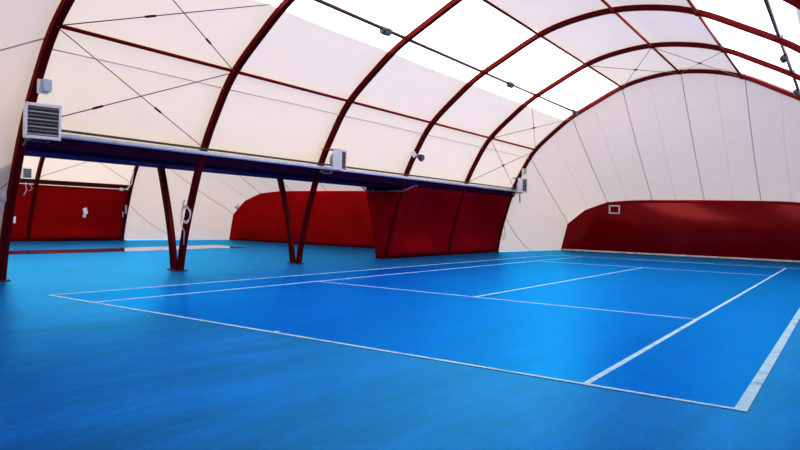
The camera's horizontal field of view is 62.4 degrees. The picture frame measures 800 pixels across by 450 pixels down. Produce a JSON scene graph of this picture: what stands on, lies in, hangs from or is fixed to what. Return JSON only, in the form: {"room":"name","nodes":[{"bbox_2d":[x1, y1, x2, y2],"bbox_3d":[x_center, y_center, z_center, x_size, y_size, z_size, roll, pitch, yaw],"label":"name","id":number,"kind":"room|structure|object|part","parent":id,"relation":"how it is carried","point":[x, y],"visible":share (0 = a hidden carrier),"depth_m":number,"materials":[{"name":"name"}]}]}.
{"room":"sports hall","nodes":[
{"label":"sports hall","id":0,"kind":"room"},
{"bbox_2d":[0,0,60,232],"bbox_3d":[-3.300,-2.756,5.937,16.957,8.250,7.295,2,1,34],"label":"ceiling","id":1,"kind":"structure","parent":0,"point":[24,24],"depth_m":12.54,"materials":[{"name":"white fabric"}]},
{"bbox_2d":[10,184,128,241],"bbox_3d":[-16.833,-0.540,30.480,0.671,2.624,9.286,2,1,34],"label":"wall","id":2,"kind":"structure","parent":0,"point":[58,210],"depth_m":31.79,"materials":[{"name":"red fabric"}]},
{"bbox_2d":[20,178,132,188],"bbox_3d":[-16.478,-1.983,30.254,0.260,0.210,9.384,2,1,34],"label":"beam","id":3,"kind":"structure","parent":2,"relation":"on","point":[31,181],"depth_m":31.48,"materials":[{"name":"metal"}]},
{"bbox_2d":[21,167,31,178],"bbox_3d":[-16.645,-2.256,29.387,0.365,0.587,0.400,2,1,37],"label":"heater","id":4,"kind":"object","parent":3,"relation":"attached to","point":[26,172],"visible":0.98,"depth_m":29.27,"materials":[{"name":"white metal"}]},
{"bbox_2d":[23,168,30,177],"bbox_3d":[-16.509,-2.291,29.285,0.044,0.422,0.350,2,1,34],"label":"grille","id":5,"kind":"object","parent":4,"relation":"attached to","point":[26,171],"depth_m":29.27,"materials":[{"name":"grey metal"}]},
{"bbox_2d":[82,208,87,217],"bbox_3d":[-15.355,-0.609,32.259,0.030,0.489,0.268,2,1,34],"label":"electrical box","id":6,"kind":"object","parent":2,"relation":"attached to","point":[85,211],"visible":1,"depth_m":32.23,"materials":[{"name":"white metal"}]},
{"bbox_2d":[19,156,134,189],"bbox_3d":[-11.699,-3.164,24.341,16.158,8.235,13.711,2,1,34],"label":"ceiling","id":7,"kind":"structure","parent":0,"point":[90,172],"depth_m":31.70,"materials":[{"name":"white fabric"}]},
{"bbox_2d":[124,166,372,239],"bbox_3d":[-5.700,-3.062,32.457,16.957,8.250,6.476,2,1,34],"label":"wall","id":8,"kind":"structure","parent":0,"point":[217,197],"depth_m":36.26,"materials":[{"name":"white fabric"}]},
{"bbox_2d":[229,191,374,247],"bbox_3d":[-4.004,-0.372,35.086,15.000,2.926,0.220,2,1,34],"label":"wall","id":9,"kind":"structure","parent":0,"point":[337,218],"depth_m":35.47,"materials":[{"name":"red fabric"}]},
{"bbox_2d":[0,240,799,449],"bbox_3d":[-1.947,1.249,23.248,38.000,0.007,42.000,2,1,34],"label":"floor","id":10,"kind":"structure","parent":0,"point":[246,348],"depth_m":7.70,"materials":[{"name":"rubber"}]},
{"bbox_2d":[0,0,74,281],"bbox_3d":[-1.255,-2.691,8.948,16.960,8.180,0.260,2,1,34],"label":"steel arch","id":11,"kind":"object","parent":10,"relation":"on","point":[64,7],"visible":0.9,"depth_m":13.19,"materials":[{"name":"red metal"}]},
{"bbox_2d":[0,192,6,201],"bbox_3d":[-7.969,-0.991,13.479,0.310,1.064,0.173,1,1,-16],"label":"junction box","id":12,"kind":"object","parent":11,"relation":"attached to","point":[3,195],"visible":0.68,"depth_m":13.39,"materials":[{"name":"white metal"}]},
{"bbox_2d":[23,101,61,145],"bbox_3d":[-7.050,-1.944,12.928,0.640,0.815,0.599,1,1,-41],"label":"heater","id":13,"kind":"object","parent":11,"relation":"attached to","point":[40,121],"visible":1,"depth_m":12.72,"materials":[{"name":"white metal"}]},
{"bbox_2d":[27,105,58,136],"bbox_3d":[-6.864,-1.992,12.723,0.176,0.585,0.545,2,1,34],"label":"grille","id":14,"kind":"object","parent":13,"relation":"attached to","point":[42,120],"depth_m":12.72,"materials":[{"name":"grey metal"}]},
{"bbox_2d":[37,79,51,94],"bbox_3d":[-6.919,-2.696,12.871,0.155,0.278,0.220,2,1,34],"label":"control box","id":15,"kind":"object","parent":11,"relation":"attached to","point":[44,86],"visible":1,"depth_m":12.83,"materials":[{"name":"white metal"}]},
{"bbox_2d":[56,25,537,150],"bbox_3d":[0.015,-3.694,22.131,0.134,0.134,23.266,2,1,34],"label":"beam","id":16,"kind":"structure","parent":11,"relation":"attached to","point":[65,27],"depth_m":16.50,"materials":[{"name":"red metal"}]},
{"bbox_2d":[60,29,202,147],"bbox_3d":[-5.752,-2.858,14.682,0.052,1.860,4.557,2,1,21],"label":"cable","id":17,"kind":"object","parent":16,"relation":"attached to","point":[155,108],"visible":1,"depth_m":14.43,"materials":[{"name":"metal"}]},
{"bbox_2d":[62,73,231,116],"bbox_3d":[-5.751,-2.858,14.682,4.557,1.860,0.052,1,1,-42],"label":"cable","id":18,"kind":"object","parent":16,"relation":"attached to","point":[100,106],"visible":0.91,"depth_m":14.59,"materials":[{"name":"metal"}]},
{"bbox_2d":[469,151,533,181],"bbox_3d":[4.696,-2.704,30.052,4.955,1.861,0.052,1,1,-44],"label":"cable","id":19,"kind":"object","parent":16,"relation":"attached to","point":[533,151],"visible":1,"depth_m":29.95,"materials":[{"name":"metal"}]},
{"bbox_2d":[600,0,680,74],"bbox_3d":[5.382,-6.563,18.512,0.134,0.134,23.266,2,1,34],"label":"beam","id":20,"kind":"structure","parent":11,"relation":"attached to","point":[603,1],"depth_m":22.44,"materials":[{"name":"metal"}]},
{"bbox_2d":[592,66,678,73],"bbox_3d":[9.550,-6.290,26.789,5.400,0.442,0.052,1,1,-29],"label":"cable","id":21,"kind":"object","parent":20,"relation":"attached to","point":[592,66],"visible":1,"depth_m":26.70,"materials":[{"name":"metal"}]},
{"bbox_2d":[623,49,650,86],"bbox_3d":[9.550,-6.290,26.789,0.052,0.442,5.400,2,1,8],"label":"cable","id":22,"kind":"object","parent":20,"relation":"attached to","point":[650,49],"visible":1,"depth_m":26.65,"materials":[{"name":"metal"}]},
{"bbox_2d":[655,48,739,76],"bbox_3d":[11.534,-6.223,25.440,5.400,0.442,0.052,1,1,-29],"label":"cable","id":23,"kind":"object","parent":20,"relation":"attached to","point":[655,48],"visible":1,"depth_m":25.49,"materials":[{"name":"metal"}]},
{"bbox_2d":[9,245,243,253],"bbox_3d":[-11.363,0.960,25.843,3.100,0.001,13.300,2,1,34],"label":"court line","id":24,"kind":"object","parent":10,"relation":"on","point":[198,246],"visible":0.92,"depth_m":25.54,"materials":[{"name":"white paint"}]},
{"bbox_2d":[25,157,295,263],"bbox_3d":[-10.203,-3.094,25.834,16.960,8.180,0.260,2,1,34],"label":"steel arch","id":25,"kind":"object","parent":10,"relation":"on","point":[291,246],"visible":0.34,"depth_m":21.40,"materials":[{"name":"red metal"}]},
{"bbox_2d":[157,168,176,270],"bbox_3d":[-12.736,-3.131,22.108,16.960,8.180,0.260,2,1,34],"label":"steel arch","id":26,"kind":"object","parent":10,"relation":"on","point":[161,171],"visible":0.29,"depth_m":17.54,"materials":[{"name":"red metal"}]},
{"bbox_2d":[174,0,294,270],"bbox_3d":[1.233,-2.654,12.608,16.960,8.180,0.260,2,1,34],"label":"steel arch","id":27,"kind":"object","parent":10,"relation":"on","point":[278,12],"visible":0.96,"depth_m":16.53,"materials":[{"name":"red metal"}]},
{"bbox_2d":[63,2,287,24],"bbox_3d":[-4.528,-4.447,13.866,4.784,1.441,0.052,1,1,-34],"label":"cable","id":28,"kind":"object","parent":27,"relation":"attached to","point":[146,16],"visible":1,"depth_m":13.61,"materials":[{"name":"metal"}]},
{"bbox_2d":[180,200,190,244],"bbox_3d":[-5.516,-0.073,16.973,0.172,1.153,0.253,2,1,38],"label":"cable coil","id":29,"kind":"object","parent":27,"relation":"hanging from","point":[184,206],"visible":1,"depth_m":16.96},
{"bbox_2d":[173,0,231,68],"bbox_3d":[-4.528,-4.447,13.866,0.052,1.441,4.784,2,1,12],"label":"cable","id":30,"kind":"object","parent":27,"relation":"attached to","point":[207,40],"visible":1,"depth_m":14.66,"materials":[{"name":"metal"}]},
{"bbox_2d":[121,166,378,258],"bbox_3d":[-7.517,-3.054,29.786,16.960,8.180,0.260,2,1,34],"label":"steel arch","id":31,"kind":"object","parent":10,"relation":"on","point":[136,168],"visible":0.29,"depth_m":34.16,"materials":[{"name":"red metal"}]},
{"bbox_2d":[120,170,133,190],"bbox_3d":[-13.810,-2.260,33.469,0.120,1.074,0.750,2,1,34],"label":"bracket arm","id":32,"kind":"object","parent":31,"relation":"attached to","point":[121,189],"visible":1,"depth_m":33.63},
{"bbox_2d":[362,187,399,258],"bbox_3d":[-0.778,-0.114,24.966,1.787,2.761,0.096,2,1,34],"label":"curtain","id":33,"kind":"object","parent":31,"relation":"attached to","point":[381,203],"visible":0.98,"depth_m":24.89,"materials":[{"name":"red fabric"}]},
{"bbox_2d":[293,0,799,263],"bbox_3d":[3.766,-2.617,16.334,16.960,8.180,0.260,2,1,34],"label":"steel arch","id":34,"kind":"object","parent":10,"relation":"on","point":[451,4],"visible":1,"depth_m":19.76,"materials":[{"name":"red metal"}]},
{"bbox_2d":[320,149,346,173],"bbox_3d":[-2.068,-1.933,20.314,0.730,0.777,0.592,2,1,10],"label":"heater","id":35,"kind":"object","parent":34,"relation":"attached to","point":[338,158],"visible":1,"depth_m":20.06,"materials":[{"name":"white metal"}]},
{"bbox_3d":[-1.872,-1.980,20.279,0.240,0.623,0.562,2,1,10],"label":"casing","id":36,"kind":"part","parent":35,"relation":"part of","materials":[{"name":"white metal"}]},
{"bbox_3d":[-1.739,-1.976,20.256,0.050,0.656,0.592,2,1,10],"label":"frame","id":37,"kind":"part","parent":35,"relation":"part of","materials":[{"name":"white metal"}]},
{"bbox_2d":[342,151,345,169],"bbox_3d":[-1.736,-1.976,20.252,0.252,0.558,0.483,2,1,34],"label":"grille","id":38,"kind":"object","parent":35,"relation":"attached to","point":[343,152],"depth_m":20.32,"materials":[{"name":"grey metal"}]},
{"bbox_2d":[482,0,623,89],"bbox_3d":[3.402,-6.200,19.854,0.134,0.134,23.266,2,1,34],"label":"steel beam","id":39,"kind":"structure","parent":34,"relation":"attached to","point":[485,1],"depth_m":21.93,"materials":[{"name":"metal"}]},
{"bbox_2d":[686,0,742,78],"bbox_3d":[7.337,-6.066,17.178,0.134,0.134,23.266,2,1,34],"label":"steel beam","id":40,"kind":"structure","parent":34,"relation":"attached to","point":[688,1],"depth_m":20.94,"materials":[{"name":"metal"}]},
{"bbox_2d":[385,4,799,258],"bbox_3d":[6.452,-2.577,20.286,16.960,8.180,0.260,2,1,34],"label":"steel arch","id":41,"kind":"object","parent":10,"relation":"on","point":[789,44],"visible":0.97,"depth_m":20.91,"materials":[{"name":"red metal"}]},
{"bbox_2d":[24,129,520,202],"bbox_3d":[-1.545,-1.527,23.508,2.122,0.775,23.655,2,1,34],"label":"support beam","id":42,"kind":"structure","parent":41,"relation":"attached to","point":[70,147],"depth_m":17.45,"materials":[{"name":"metal"}]},
{"bbox_3d":[-0.318,-1.275,25.704,1.630,0.300,1.108,2,1,34],"label":"gutter apron","id":43,"kind":"part","parent":42,"relation":"part of","materials":[{"name":"metal"}]},
{"bbox_2d":[385,185,509,257],"bbox_3d":[2.456,-0.089,28.695,0.839,2.830,9.658,2,1,34],"label":"wall padding","id":44,"kind":"object","parent":42,"relation":"hanging from","point":[425,217],"visible":0.98,"depth_m":28.03,"materials":[{"name":"red fabric"}]},
{"bbox_2d":[410,151,424,160],"bbox_3d":[0.560,-2.519,24.109,0.726,0.419,0.256,2,1,34],"label":"spot lamp","id":45,"kind":"object","parent":41,"relation":"attached to","point":[420,157],"visible":0.99,"depth_m":23.97,"materials":[{"name":"white metal"}]},
{"bbox_2d":[447,42,799,254],"bbox_3d":[9.078,-2.538,24.149,16.960,8.180,0.260,2,1,34],"label":"steel arch","id":46,"kind":"object","parent":10,"relation":"on","point":[755,60],"visible":0.98,"depth_m":25.08,"materials":[{"name":"red metal"}]},
{"bbox_2d":[496,69,799,251],"bbox_3d":[11.796,-2.498,28.147,16.960,8.180,0.260,2,1,34],"label":"steel arch","id":47,"kind":"object","parent":10,"relation":"on","point":[689,71],"visible":0.93,"depth_m":29.19,"materials":[{"name":"red metal"}]},
{"bbox_2d":[512,178,526,194],"bbox_3d":[5.761,-1.855,32.056,0.621,0.852,0.680,2,1,31],"label":"heater","id":48,"kind":"object","parent":47,"relation":"attached to","point":[522,182],"visible":1,"depth_m":31.79,"materials":[{"name":"white metal"}]},
{"bbox_3d":[5.906,-1.907,31.969,0.204,0.684,0.646,2,1,31],"label":"casing","id":49,"kind":"part","parent":48,"relation":"part of","materials":[{"name":"white metal"}]},
{"bbox_3d":[6.004,-1.904,31.909,0.042,0.720,0.680,2,1,31],"label":"frame","id":50,"kind":"part","parent":48,"relation":"part of","materials":[{"name":"white metal"}]},
{"bbox_2d":[522,179,526,191],"bbox_3d":[6.007,-1.904,31.906,0.075,0.612,0.595,2,1,34],"label":"grille","id":51,"kind":"object","parent":48,"relation":"attached to","point":[524,181],"depth_m":31.92,"materials":[{"name":"grey metal"}]},
{"bbox_2d":[494,118,571,137],"bbox_3d":[5.920,-4.293,29.236,5.165,1.441,0.052,1,1,-35],"label":"cable","id":52,"kind":"object","parent":47,"relation":"attached to","point":[571,118],"visible":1,"depth_m":29.18,"materials":[{"name":"metal"}]},
{"bbox_2d":[36,0,799,188],"bbox_3d":[5.602,-2.626,18.323,16.158,8.235,23.217,2,1,34],"label":"ceiling","id":53,"kind":"structure","parent":0,"point":[313,45],"depth_m":19.01,"materials":[{"name":"white fabric"}]},
{"bbox_2d":[313,0,572,111],"bbox_3d":[1.664,-5.289,21.026,0.150,0.150,23.266,2,1,34],"label":"pipe","id":54,"kind":"object","parent":53,"relation":"attached to","point":[323,2],"visible":0.84,"depth_m":19.78,"materials":[{"name":"metal"}]},
{"bbox_2d":[380,26,391,35],"bbox_3d":[-0.382,-5.265,17.944,0.342,0.247,0.231,1,1,-44],"label":"floodlight","id":55,"kind":"object","parent":54,"relation":"attached to","point":[386,31],"visible":0.99,"depth_m":17.85,"materials":[{"name":"black plastic"}]},
{"bbox_2d":[506,81,513,87],"bbox_3d":[4.091,-5.209,24.523,0.231,0.247,0.342,2,1,40],"label":"floodlight","id":56,"kind":"object","parent":54,"relation":"attached to","point":[510,84],"visible":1,"depth_m":24.41,"materials":[{"name":"black plastic"}]},
{"bbox_2d":[763,0,799,97],"bbox_3d":[9.021,-5.038,16.023,0.150,0.150,23.266,2,1,34],"label":"pipe","id":57,"kind":"object","parent":53,"relation":"attached to","point":[766,2],"visible":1,"depth_m":17.18,"materials":[{"name":"metal"}]},
{"bbox_2d":[779,53,788,62],"bbox_3d":[11.317,-4.911,19.480,0.231,0.247,0.342,2,1,23],"label":"floodlight","id":58,"kind":"object","parent":57,"relation":"attached to","point":[783,58],"visible":0.98,"depth_m":19.36,"materials":[{"name":"black plastic"}]},
{"bbox_2d":[793,89,799,95],"bbox_3d":[14.575,-4.883,24.292,0.231,0.247,0.342,2,1,34],"label":"floodlight","id":59,"kind":"object","parent":57,"relation":"attached to","point":[795,92],"visible":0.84,"depth_m":24.18,"materials":[{"name":"black plastic"}]},
{"bbox_2d":[499,68,799,250],"bbox_3d":[13.653,-2.506,30.878,16.957,8.250,6.620,2,1,34],"label":"end wall","id":60,"kind":"structure","parent":0,"point":[696,136],"depth_m":31.38,"materials":[{"name":"white fabric"}]},
{"bbox_2d":[561,200,799,260],"bbox_3d":[15.390,0.185,33.566,15.000,2.926,0.220,2,1,34],"label":"wall","id":61,"kind":"structure","parent":0,"point":[719,228],"depth_m":33.77,"materials":[{"name":"red fabric"}]},
{"bbox_2d":[609,205,619,213],"bbox_3d":[11.659,-0.842,35.945,0.606,0.486,0.052,2,1,34],"label":"air vent","id":62,"kind":"object","parent":61,"relation":"in","point":[613,209],"visible":1,"depth_m":35.95,"materials":[{"name":"white metal"}]},
{"bbox_2d":[561,249,799,261],"bbox_3d":[15.361,1.604,33.596,14.900,0.080,0.050,2,1,34],"label":"baseboard","id":63,"kind":"structure","parent":61,"relation":"attached to","point":[561,249],"depth_m":33.97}
]}

